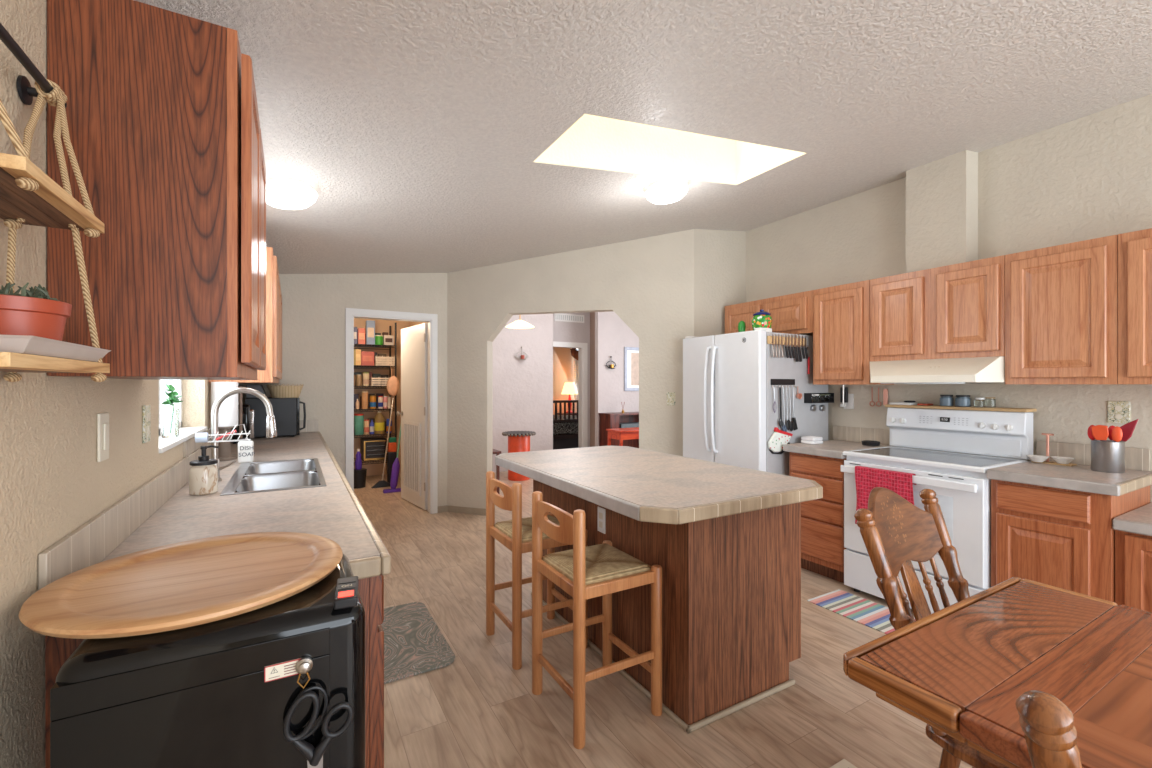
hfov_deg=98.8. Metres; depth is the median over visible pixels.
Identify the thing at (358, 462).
bottle
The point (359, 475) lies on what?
waste bin
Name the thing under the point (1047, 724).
dining chair
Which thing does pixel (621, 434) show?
side table
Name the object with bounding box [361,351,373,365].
food box
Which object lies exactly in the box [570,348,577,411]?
curtain
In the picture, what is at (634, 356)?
print
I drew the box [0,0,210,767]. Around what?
wall
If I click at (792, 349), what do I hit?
kitchen knife
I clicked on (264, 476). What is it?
sink
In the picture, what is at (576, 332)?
wall
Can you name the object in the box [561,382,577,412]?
table lamp
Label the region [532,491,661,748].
bar stool
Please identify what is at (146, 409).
wall outlet
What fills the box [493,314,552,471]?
wall
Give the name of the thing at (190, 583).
wooden tray
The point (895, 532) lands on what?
dining chair
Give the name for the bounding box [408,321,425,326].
wall
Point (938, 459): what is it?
cooktop
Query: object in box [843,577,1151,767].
dining table
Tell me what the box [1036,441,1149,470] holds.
backsplash
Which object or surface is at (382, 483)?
push broom
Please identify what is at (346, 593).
timer
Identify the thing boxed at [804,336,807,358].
kitchen knife
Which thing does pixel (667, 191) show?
ceiling light
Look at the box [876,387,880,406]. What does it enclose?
measuring spoon
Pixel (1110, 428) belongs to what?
serving spoon
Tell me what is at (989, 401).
glass jar
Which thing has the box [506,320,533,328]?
pendant lamp
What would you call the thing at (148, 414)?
socket
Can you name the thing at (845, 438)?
countertop
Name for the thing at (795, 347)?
kitchen knife
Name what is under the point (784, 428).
ladle
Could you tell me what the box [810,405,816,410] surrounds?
tin
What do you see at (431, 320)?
trim
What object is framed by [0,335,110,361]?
tray
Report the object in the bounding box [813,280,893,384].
upper cabinet
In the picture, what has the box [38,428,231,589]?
backsplash
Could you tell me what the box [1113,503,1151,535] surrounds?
countertop
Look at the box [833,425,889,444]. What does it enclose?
backsplash
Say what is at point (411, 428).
grille
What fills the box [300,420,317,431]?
backsplash
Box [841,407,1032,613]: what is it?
stove
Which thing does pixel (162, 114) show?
upper cabinet
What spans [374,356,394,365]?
storage basket
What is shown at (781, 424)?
spoon
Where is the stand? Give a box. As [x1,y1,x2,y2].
[1031,433,1076,465]
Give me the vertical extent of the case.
0.114 m
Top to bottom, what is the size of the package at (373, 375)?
0.176 m
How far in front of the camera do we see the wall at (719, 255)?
4.59 m
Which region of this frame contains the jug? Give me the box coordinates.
[374,411,384,433]
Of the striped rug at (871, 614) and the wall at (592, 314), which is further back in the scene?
the wall at (592, 314)
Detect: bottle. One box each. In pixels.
[238,438,254,462]
[355,449,361,469]
[364,420,368,433]
[370,419,373,433]
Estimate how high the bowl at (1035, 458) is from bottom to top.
0.032 m
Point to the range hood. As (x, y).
(974, 370)
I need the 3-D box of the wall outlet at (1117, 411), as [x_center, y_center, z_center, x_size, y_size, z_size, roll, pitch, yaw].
[2.882,0.144,2.624,0.010,0.118,0.084,0,0,-30]
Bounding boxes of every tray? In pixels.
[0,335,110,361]
[19,532,342,638]
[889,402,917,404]
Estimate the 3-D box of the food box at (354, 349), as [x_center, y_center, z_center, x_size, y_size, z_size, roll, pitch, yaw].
[-3.096,-0.385,6.875,0.056,0.223,0.050,0,0,-30]
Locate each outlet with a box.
[142,405,150,443]
[598,507,605,533]
[840,385,853,408]
[1107,401,1129,423]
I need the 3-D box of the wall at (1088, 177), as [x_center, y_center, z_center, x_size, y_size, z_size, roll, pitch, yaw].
[3.245,-0.118,2.121,0.120,2.950,6.460,0,0,-30]
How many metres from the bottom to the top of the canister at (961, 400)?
0.075 m
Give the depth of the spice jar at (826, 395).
3.94 m
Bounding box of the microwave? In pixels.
[245,397,305,438]
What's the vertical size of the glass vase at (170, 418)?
0.238 m
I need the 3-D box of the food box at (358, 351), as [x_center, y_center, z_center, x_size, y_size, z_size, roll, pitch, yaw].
[-3.049,-0.385,6.909,0.070,0.224,0.064,0,0,-30]
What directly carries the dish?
on the countertop at (845, 438)
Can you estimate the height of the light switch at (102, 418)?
0.123 m
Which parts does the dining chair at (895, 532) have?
post, crest rail, post, leg, seat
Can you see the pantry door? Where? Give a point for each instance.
(413, 413)
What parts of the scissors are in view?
handle, blade, handle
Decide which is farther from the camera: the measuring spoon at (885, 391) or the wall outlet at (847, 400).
the wall outlet at (847, 400)
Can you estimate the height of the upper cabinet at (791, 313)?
0.327 m
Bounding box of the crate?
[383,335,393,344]
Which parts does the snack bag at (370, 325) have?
printed panel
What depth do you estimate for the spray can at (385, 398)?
7.07 m
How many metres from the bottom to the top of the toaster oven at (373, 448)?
0.299 m
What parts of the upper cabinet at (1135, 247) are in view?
door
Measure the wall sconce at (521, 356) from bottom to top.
0.225 m
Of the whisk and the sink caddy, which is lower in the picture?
the sink caddy
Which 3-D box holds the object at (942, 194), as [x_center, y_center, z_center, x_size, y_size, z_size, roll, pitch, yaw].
[2.421,-1.111,3.280,0.160,0.756,0.350,0,0,-30]
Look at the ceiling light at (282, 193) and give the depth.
2.48 m
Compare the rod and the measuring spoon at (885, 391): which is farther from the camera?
the measuring spoon at (885, 391)
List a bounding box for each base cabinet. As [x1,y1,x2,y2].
[45,469,383,767]
[789,452,846,582]
[991,479,1149,601]
[1115,530,1151,611]
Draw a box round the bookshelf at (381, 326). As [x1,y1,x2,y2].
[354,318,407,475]
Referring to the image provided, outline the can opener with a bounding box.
[807,357,809,373]
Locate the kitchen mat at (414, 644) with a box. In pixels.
[381,602,454,683]
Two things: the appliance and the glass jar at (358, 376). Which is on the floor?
the appliance
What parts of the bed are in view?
mattress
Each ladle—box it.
[782,387,786,431]
[789,387,793,430]
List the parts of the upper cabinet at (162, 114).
frame, door, door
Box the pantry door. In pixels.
[396,323,426,509]
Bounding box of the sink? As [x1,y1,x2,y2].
[220,458,325,495]
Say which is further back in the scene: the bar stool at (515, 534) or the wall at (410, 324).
the wall at (410, 324)
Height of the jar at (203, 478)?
0.118 m
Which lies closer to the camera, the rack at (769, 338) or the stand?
the stand
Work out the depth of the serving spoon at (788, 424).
3.73 m
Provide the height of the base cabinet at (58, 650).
0.867 m
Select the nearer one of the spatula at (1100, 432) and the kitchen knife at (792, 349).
the spatula at (1100, 432)
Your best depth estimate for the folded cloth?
3.69 m
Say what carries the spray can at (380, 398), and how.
on the wire shelving at (370, 345)
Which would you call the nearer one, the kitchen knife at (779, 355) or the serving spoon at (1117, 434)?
the serving spoon at (1117, 434)
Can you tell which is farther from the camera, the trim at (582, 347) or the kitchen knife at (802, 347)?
the trim at (582, 347)
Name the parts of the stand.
post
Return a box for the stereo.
[619,422,638,427]
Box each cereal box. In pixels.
[354,327,356,343]
[358,328,364,344]
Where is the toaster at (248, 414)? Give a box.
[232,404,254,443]
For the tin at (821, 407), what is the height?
0.052 m
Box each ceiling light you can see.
[266,178,317,209]
[645,179,687,203]
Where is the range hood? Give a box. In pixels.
[870,356,1004,383]
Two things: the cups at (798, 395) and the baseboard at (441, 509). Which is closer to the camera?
the cups at (798, 395)
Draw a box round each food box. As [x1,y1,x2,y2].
[354,349,355,364]
[356,349,360,364]
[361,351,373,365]
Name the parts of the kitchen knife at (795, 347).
handle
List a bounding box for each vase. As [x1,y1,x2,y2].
[161,383,182,437]
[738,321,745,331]
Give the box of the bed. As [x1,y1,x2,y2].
[553,400,577,449]
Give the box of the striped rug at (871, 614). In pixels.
[807,589,915,633]
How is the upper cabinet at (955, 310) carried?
attached to the wall at (1088, 177)
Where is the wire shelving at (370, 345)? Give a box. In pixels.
[354,323,396,464]
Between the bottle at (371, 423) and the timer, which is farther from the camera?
the bottle at (371, 423)
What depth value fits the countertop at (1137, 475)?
2.52 m
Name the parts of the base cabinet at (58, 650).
frame, drawer, door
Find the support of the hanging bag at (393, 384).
hanging from the wire shelving at (370, 345)
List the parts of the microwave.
door, handle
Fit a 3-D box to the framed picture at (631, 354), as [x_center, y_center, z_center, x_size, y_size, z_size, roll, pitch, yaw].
[1.068,-0.283,8.841,0.488,0.778,0.030,0,0,-30]
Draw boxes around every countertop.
[38,420,390,635]
[783,425,895,458]
[987,441,1151,495]
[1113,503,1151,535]
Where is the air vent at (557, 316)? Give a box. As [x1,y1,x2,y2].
[554,313,583,322]
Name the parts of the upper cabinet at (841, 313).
door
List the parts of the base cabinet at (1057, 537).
drawer, door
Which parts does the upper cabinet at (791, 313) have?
door, door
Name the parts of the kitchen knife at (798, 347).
handle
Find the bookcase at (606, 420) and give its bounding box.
[599,412,638,447]
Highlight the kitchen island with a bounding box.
[495,446,822,732]
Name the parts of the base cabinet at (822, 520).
drawer, drawer, drawer, drawer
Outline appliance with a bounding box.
[50,554,364,767]
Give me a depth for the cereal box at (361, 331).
6.90 m
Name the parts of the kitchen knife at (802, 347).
handle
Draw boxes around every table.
[502,431,535,480]
[606,427,638,445]
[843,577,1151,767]
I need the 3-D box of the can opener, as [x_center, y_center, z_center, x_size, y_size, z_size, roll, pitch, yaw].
[1.823,-0.153,3.871,0.020,0.134,0.020,0,0,-30]
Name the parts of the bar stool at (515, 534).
post, seat rail, crest rail, post, rush seat, seat rail, leg, leg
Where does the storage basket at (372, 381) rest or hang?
on the wire shelving at (370, 345)
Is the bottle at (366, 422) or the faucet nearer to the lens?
the faucet
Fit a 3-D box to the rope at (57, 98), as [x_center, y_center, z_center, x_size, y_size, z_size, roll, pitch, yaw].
[-0.918,-0.279,0.885,0.130,0.547,0.125,0,0,-30]
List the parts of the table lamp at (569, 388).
lamp shade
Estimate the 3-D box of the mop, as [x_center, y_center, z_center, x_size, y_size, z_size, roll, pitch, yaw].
[-2.369,0.794,6.429,0.253,1.121,0.470,0,0,-17]
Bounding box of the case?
[246,384,266,397]
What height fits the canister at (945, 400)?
0.075 m
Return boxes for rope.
[0,99,39,190]
[3,79,106,381]
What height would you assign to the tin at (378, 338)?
0.138 m
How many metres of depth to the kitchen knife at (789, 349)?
3.73 m
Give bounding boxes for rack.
[767,336,804,345]
[804,393,833,402]
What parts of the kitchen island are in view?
floor moulding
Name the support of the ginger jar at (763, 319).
on the refrigerator
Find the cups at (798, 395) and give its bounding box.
[796,386,801,398]
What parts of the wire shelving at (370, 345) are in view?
wire shelf, wire shelf, wire shelf, wire shelf, wire shelf, wire shelf, post, post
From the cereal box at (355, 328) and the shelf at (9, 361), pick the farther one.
the cereal box at (355, 328)
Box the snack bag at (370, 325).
[366,320,374,344]
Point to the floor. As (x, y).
(477, 710)
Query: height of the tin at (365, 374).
0.190 m
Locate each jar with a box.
[189,464,217,494]
[356,374,361,385]
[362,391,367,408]
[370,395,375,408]
[751,309,771,329]
[814,394,818,401]
[819,394,824,401]
[825,394,830,401]
[985,397,995,406]
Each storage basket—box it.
[369,378,388,385]
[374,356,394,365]
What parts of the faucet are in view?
lever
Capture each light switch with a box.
[97,412,108,461]
[667,392,674,404]
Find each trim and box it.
[345,308,437,513]
[553,341,587,447]
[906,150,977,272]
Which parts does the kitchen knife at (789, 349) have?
handle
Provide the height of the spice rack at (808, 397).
0.078 m
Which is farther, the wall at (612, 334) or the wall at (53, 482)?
the wall at (612, 334)
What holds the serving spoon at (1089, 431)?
in the utensil crock
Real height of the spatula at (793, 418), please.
0.330 m
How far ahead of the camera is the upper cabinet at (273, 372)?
3.03 m
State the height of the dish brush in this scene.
0.048 m
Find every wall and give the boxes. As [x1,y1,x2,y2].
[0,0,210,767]
[238,273,446,505]
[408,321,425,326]
[447,229,693,508]
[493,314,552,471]
[553,312,589,446]
[553,347,577,414]
[590,312,594,446]
[595,311,638,446]
[694,229,745,336]
[746,94,1151,502]
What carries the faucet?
on the countertop at (162, 511)
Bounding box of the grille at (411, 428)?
[403,420,420,495]
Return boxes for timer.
[334,576,357,609]
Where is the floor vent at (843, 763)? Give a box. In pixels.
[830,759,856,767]
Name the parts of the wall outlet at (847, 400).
plate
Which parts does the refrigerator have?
door, handle, handle, door, rail, hook rail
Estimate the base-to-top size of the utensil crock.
0.155 m
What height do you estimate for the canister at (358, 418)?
0.289 m
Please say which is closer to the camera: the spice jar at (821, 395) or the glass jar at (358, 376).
the spice jar at (821, 395)
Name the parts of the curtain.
panel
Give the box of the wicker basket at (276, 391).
[267,384,302,397]
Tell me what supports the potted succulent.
on the tray at (24, 344)
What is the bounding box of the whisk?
[773,387,776,412]
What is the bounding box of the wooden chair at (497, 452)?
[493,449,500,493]
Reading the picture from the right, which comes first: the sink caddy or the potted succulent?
the sink caddy
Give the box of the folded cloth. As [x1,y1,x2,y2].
[801,436,822,443]
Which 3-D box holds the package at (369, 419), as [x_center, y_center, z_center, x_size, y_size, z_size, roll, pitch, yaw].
[-2.993,0.591,7.225,0.082,0.206,0.085,0,0,-30]
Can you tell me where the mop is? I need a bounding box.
[383,426,400,492]
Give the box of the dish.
[861,440,879,445]
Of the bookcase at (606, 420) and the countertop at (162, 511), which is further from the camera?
the bookcase at (606, 420)
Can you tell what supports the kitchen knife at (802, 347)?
attached to the rack at (769, 338)
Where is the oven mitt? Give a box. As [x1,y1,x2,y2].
[768,427,792,453]
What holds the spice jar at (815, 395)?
in the spice rack at (808, 397)
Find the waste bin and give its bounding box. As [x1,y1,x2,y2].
[354,468,366,488]
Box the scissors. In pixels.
[283,685,353,767]
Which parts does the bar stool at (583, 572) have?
post, seat rail, crest rail, post, rush seat, leg, seat rail, leg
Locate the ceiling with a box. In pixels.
[135,0,1151,273]
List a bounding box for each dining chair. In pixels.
[854,487,1008,767]
[1015,690,1081,767]
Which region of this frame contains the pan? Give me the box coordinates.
[387,437,396,482]
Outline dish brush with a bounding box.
[216,430,236,440]
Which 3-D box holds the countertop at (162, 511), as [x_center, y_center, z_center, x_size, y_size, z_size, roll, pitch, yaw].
[-1.735,0.372,2.822,0.650,0.237,3.932,0,0,-30]
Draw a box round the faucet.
[211,387,276,480]
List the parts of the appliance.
panel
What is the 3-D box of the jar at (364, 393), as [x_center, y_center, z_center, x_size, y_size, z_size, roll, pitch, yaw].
[-2.970,0.213,6.953,0.084,0.247,0.084,0,0,-30]
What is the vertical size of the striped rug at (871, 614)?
0.006 m
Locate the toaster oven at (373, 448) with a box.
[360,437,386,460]
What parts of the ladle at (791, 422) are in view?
handle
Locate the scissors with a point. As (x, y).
(314, 756)
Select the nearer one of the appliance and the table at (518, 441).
the appliance
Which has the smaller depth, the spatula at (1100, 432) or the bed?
the spatula at (1100, 432)
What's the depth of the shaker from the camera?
3.06 m
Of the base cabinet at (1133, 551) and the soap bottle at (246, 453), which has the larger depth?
the soap bottle at (246, 453)
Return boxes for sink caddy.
[207,424,250,442]
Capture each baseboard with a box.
[438,505,446,512]
[447,505,485,515]
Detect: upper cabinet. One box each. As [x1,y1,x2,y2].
[47,0,265,379]
[209,247,281,382]
[725,290,812,334]
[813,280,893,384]
[870,255,1004,361]
[1005,235,1117,383]
[1118,228,1151,383]
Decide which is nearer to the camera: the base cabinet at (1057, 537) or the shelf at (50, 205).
the shelf at (50, 205)
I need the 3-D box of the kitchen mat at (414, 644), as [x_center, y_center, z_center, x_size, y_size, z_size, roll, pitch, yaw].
[-0.977,1.351,2.630,0.485,0.011,0.785,0,0,-30]
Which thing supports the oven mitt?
hanging from the refrigerator
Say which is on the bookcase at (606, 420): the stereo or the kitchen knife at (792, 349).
the stereo
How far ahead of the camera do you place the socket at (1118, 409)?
2.62 m
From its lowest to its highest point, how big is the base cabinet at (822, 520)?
0.867 m
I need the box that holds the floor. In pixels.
[354,471,971,767]
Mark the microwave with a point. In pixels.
(286, 411)
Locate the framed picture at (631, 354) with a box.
[624,347,638,390]
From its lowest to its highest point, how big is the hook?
0.048 m
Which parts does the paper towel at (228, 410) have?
post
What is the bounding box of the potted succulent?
[0,282,71,340]
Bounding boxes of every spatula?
[792,387,797,430]
[1091,425,1108,440]
[1120,419,1137,441]
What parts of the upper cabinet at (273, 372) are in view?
frame, door, door, door, door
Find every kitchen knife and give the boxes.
[772,334,774,356]
[775,334,777,357]
[778,334,780,357]
[781,334,783,357]
[785,334,788,357]
[788,334,791,357]
[791,334,794,357]
[794,335,798,361]
[797,334,801,361]
[801,336,804,358]
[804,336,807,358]
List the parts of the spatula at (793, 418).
handle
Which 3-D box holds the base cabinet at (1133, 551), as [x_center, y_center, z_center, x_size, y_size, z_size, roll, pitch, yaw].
[2.841,1.002,2.104,0.593,0.707,0.632,0,0,-30]
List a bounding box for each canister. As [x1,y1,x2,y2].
[354,414,363,434]
[940,395,953,405]
[955,395,970,406]
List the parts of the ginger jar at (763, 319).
lid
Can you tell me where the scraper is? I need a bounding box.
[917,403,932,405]
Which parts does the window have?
pane, sill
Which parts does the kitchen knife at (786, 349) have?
handle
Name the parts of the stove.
handle, storage drawer, oven door, panel, knob, knob, knob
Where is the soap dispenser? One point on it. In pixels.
(203, 473)
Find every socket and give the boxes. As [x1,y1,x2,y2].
[147,413,149,434]
[599,512,602,527]
[1115,406,1121,418]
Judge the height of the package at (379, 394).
0.211 m
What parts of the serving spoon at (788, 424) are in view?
handle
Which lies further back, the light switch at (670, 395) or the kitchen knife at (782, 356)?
the light switch at (670, 395)
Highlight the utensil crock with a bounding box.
[1091,440,1124,472]
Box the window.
[159,380,207,452]
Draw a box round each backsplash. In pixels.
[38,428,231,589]
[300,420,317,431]
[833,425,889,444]
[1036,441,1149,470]
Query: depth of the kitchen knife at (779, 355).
3.67 m
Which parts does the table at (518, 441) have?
scalloped trim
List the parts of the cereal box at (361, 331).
printed panel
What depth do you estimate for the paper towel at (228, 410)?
2.89 m
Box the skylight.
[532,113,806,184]
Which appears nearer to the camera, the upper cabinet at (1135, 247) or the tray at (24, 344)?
the tray at (24, 344)
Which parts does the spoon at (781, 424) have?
handle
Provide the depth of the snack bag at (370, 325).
6.96 m
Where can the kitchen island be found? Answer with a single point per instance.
(725, 539)
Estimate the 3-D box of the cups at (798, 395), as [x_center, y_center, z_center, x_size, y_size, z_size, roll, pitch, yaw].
[1.714,0.059,3.800,0.048,0.099,0.030,0,0,-30]
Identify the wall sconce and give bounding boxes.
[515,346,527,359]
[605,356,615,368]
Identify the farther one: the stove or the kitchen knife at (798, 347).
the kitchen knife at (798, 347)
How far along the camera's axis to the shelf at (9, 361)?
0.71 m
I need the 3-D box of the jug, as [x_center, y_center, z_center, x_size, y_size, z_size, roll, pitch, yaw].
[-2.804,0.533,7.048,0.138,0.321,0.138,0,0,-30]
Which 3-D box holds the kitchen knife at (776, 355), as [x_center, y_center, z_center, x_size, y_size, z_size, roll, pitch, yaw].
[1.482,-0.291,3.660,0.022,0.175,0.012,0,0,-30]
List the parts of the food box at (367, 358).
printed panel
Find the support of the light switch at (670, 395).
attached to the wall at (648, 282)
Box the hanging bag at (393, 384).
[387,366,399,395]
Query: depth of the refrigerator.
3.84 m
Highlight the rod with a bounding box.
[0,23,66,107]
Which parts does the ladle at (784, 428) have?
handle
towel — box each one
[211,382,241,460]
[855,466,915,523]
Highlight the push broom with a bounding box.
[371,396,393,487]
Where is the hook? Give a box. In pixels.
[296,657,312,688]
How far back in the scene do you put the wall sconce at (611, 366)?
8.52 m
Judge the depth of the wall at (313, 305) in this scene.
4.75 m
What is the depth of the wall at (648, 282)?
4.84 m
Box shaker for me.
[974,397,984,406]
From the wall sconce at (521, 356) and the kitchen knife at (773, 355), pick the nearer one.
the kitchen knife at (773, 355)
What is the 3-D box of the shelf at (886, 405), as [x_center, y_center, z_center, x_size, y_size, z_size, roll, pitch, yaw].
[2.456,0.148,3.213,0.145,0.018,0.784,0,0,-30]
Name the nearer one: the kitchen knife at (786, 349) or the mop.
the kitchen knife at (786, 349)
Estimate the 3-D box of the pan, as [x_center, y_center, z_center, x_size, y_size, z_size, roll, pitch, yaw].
[-2.552,1.042,6.846,0.120,0.629,0.060,0,0,-30]
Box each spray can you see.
[378,396,382,408]
[383,396,387,408]
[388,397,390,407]
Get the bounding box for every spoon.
[779,387,783,427]
[786,387,790,429]
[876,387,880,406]
[883,387,887,404]
[1087,425,1095,440]
[1108,425,1114,441]
[1112,426,1122,441]
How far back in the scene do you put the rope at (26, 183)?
0.65 m
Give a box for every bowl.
[1026,455,1048,461]
[1051,456,1074,463]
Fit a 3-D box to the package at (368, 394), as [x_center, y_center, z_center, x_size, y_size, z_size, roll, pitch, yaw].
[-3.002,0.233,7.220,0.106,0.208,0.085,0,0,-30]
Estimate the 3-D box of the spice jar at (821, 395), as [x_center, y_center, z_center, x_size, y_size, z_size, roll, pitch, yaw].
[1.952,0.104,3.918,0.042,0.068,0.042,0,0,-30]
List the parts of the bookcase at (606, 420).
door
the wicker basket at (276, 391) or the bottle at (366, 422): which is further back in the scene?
the bottle at (366, 422)
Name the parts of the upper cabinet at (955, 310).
door, door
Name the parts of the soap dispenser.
lid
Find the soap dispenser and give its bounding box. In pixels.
[189,445,218,494]
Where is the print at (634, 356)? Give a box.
[631,353,638,384]
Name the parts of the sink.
bowl, bowl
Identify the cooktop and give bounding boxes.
[843,446,1027,472]
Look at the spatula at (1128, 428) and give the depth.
2.47 m
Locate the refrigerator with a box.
[683,327,827,475]
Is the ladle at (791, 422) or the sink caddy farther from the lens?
the ladle at (791, 422)
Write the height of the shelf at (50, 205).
0.018 m
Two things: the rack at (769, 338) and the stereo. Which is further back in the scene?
the stereo
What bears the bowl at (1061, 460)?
on the stand
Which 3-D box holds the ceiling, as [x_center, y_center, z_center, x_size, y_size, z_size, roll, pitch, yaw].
[0.643,-1.475,5.321,7.600,1.040,14.600,0,0,-30]
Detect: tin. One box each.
[363,372,368,385]
[375,335,382,344]
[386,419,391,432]
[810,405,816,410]
[819,405,825,410]
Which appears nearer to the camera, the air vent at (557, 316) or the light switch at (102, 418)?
the light switch at (102, 418)
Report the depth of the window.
2.39 m
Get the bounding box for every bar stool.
[486,471,587,669]
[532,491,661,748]
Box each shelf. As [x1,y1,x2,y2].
[0,153,103,232]
[0,352,109,372]
[885,404,1036,411]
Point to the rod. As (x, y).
(26, 93)
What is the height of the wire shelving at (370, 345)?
2.250 m

